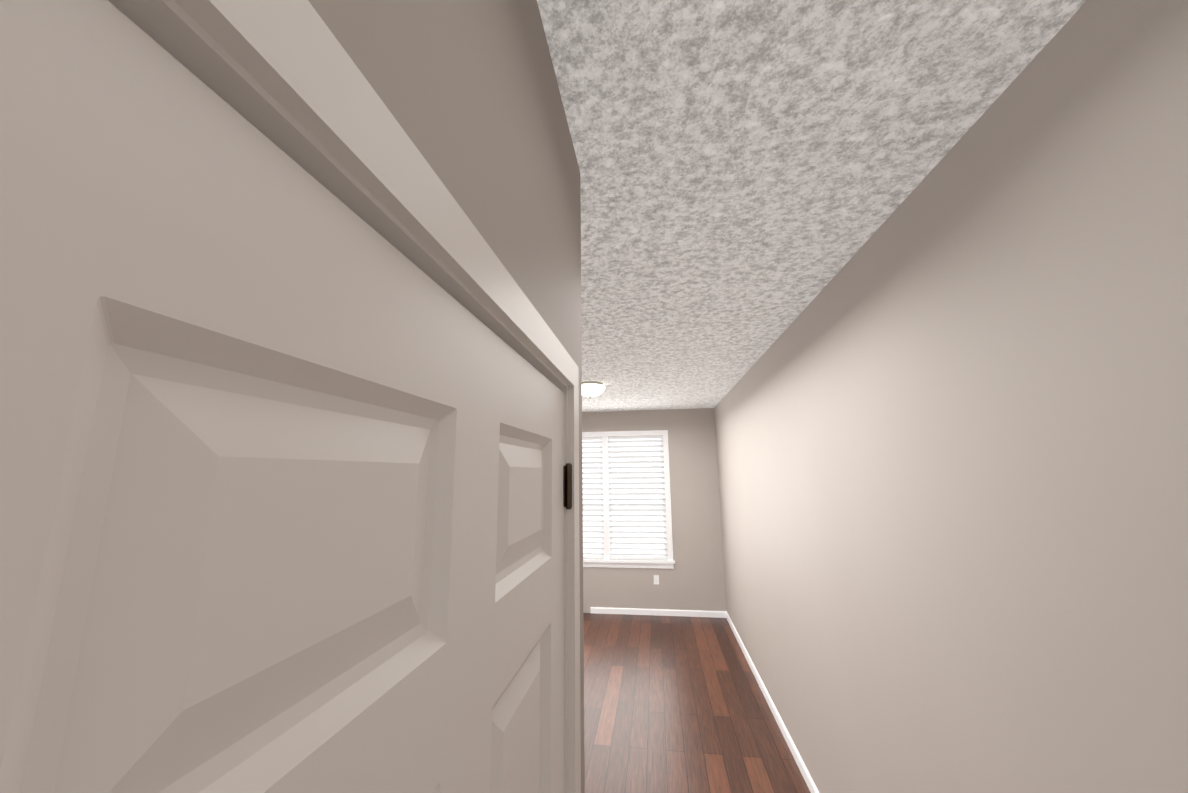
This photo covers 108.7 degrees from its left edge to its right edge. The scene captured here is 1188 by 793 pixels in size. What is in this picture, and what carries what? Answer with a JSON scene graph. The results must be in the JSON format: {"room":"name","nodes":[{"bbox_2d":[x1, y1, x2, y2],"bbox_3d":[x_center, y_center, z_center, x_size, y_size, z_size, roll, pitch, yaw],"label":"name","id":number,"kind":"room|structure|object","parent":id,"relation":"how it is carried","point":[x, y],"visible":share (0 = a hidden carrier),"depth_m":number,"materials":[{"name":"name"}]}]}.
{"room":"empty bedroom","nodes":[
{"label":"empty bedroom","id":0,"kind":"room"},
{"bbox_2d":[308,0,584,792],"bbox_3d":[-0.556,0.504,-0.036,0.750,2.743,2.282,-2,-10,8],"label":"wall","id":1,"kind":"structure","parent":0,"point":[468,92],"depth_m":0.56,"materials":[{"name":"beige paint"}]},
{"bbox_2d":[0,0,564,792],"bbox_3d":[-0.107,0.913,0.323,0.091,2.030,0.911,-2,-10,8],"label":"closet door","id":2,"kind":"structure","parent":1,"relation":"in","point":[282,456],"depth_m":0.20,"materials":[{"name":"beige paint"}]},
{"bbox_2d":[108,0,580,792],"bbox_3d":[-0.230,0.805,-0.110,0.135,2.117,1.960,-2,-10,8],"label":"trim","id":3,"kind":"structure","parent":1,"relation":"attached to","point":[288,78],"depth_m":0.28,"materials":[{"name":"beige paint"}]},
{"bbox_2d":[563,463,571,508],"bbox_3d":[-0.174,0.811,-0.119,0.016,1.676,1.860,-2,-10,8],"label":"door hinge","id":4,"kind":"object","parent":1,"relation":"attached to","point":[567,485],"visible":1,"depth_m":0.90,"materials":[{"name":"brown metal"}]},
{"bbox_2d":[582,408,726,612],"bbox_3d":[-0.414,1.600,6.110,4.542,2.743,0.120,-2,-10,8],"label":"wall","id":5,"kind":"structure","parent":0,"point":[694,579],"depth_m":5.79,"materials":[{"name":"beige paint"}]},
{"bbox_2d":[582,435,667,559],"bbox_3d":[0.174,1.412,6.021,1.643,1.680,0.058,-2,-10,8],"label":"window blinds","id":6,"kind":"object","parent":5,"relation":"attached to","point":[623,467],"visible":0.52,"depth_m":5.99,"materials":[{"name":"white plastic"}]},
{"bbox_2d":[582,430,674,568],"bbox_3d":[0.175,1.428,6.020,1.827,1.856,0.150,-2,-10,8],"label":"window","id":7,"kind":"structure","parent":5,"relation":"attached to","point":[606,528],"depth_m":6.00,"materials":[{"name":"white paint"}]},
{"bbox_2d":[654,575,658,584],"bbox_3d":[0.835,2.460,5.712,0.070,0.115,0.008,-2,-10,8],"label":"outlet","id":8,"kind":"object","parent":5,"relation":"attached to","point":[656,579],"visible":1,"depth_m":5.71,"materials":[{"name":"white plastic"}]},
{"bbox_2d":[590,607,725,617],"bbox_3d":[0.830,2.856,5.640,1.770,0.076,0.013,-2,-10,8],"label":"baseboard","id":9,"kind":"structure","parent":5,"relation":"attached to","point":[598,610],"depth_m":5.63,"materials":[{"name":"white paint"}]},
{"bbox_2d":[583,613,810,792],"bbox_3d":[-0.976,2.342,2.284,4.662,0.050,7.482,-2,-10,8],"label":"floor","id":10,"kind":"structure","parent":0,"point":[675,704],"depth_m":3.33,"materials":[{"name":"brown wood"}]},
{"bbox_2d":[537,0,1086,411],"bbox_3d":[-1.004,-0.425,2.819,4.662,0.100,7.402,-2,-10,8],"label":"ceiling","id":11,"kind":"structure","parent":0,"point":[754,174],"depth_m":1.16,"materials":[{"name":"white paint"}]},
{"bbox_2d":[582,381,604,397],"bbox_3d":[-0.038,-0.053,4.259,0.300,0.148,0.300,-2,-10,8],"label":"dome ceiling light","id":12,"kind":"object","parent":11,"relation":"attached to","point":[590,389],"visible":0.75,"depth_m":4.15,"materials":[{"name":"white glass"}]},
{"bbox_2d":[714,0,1187,792],"bbox_3d":[1.253,0.882,2.200,0.120,2.743,7.282,-2,-10,8],"label":"wall","id":13,"kind":"structure","parent":0,"point":[950,410],"depth_m":1.05,"materials":[{"name":"beige paint"}]},
{"bbox_2d":[725,611,818,792],"bbox_3d":[1.304,2.320,2.670,0.013,0.076,5.855,-2,-10,8],"label":"baseboard","id":14,"kind":"structure","parent":13,"relation":"attached to","point":[811,785],"depth_m":3.16,"materials":[{"name":"white paint"}]}
]}

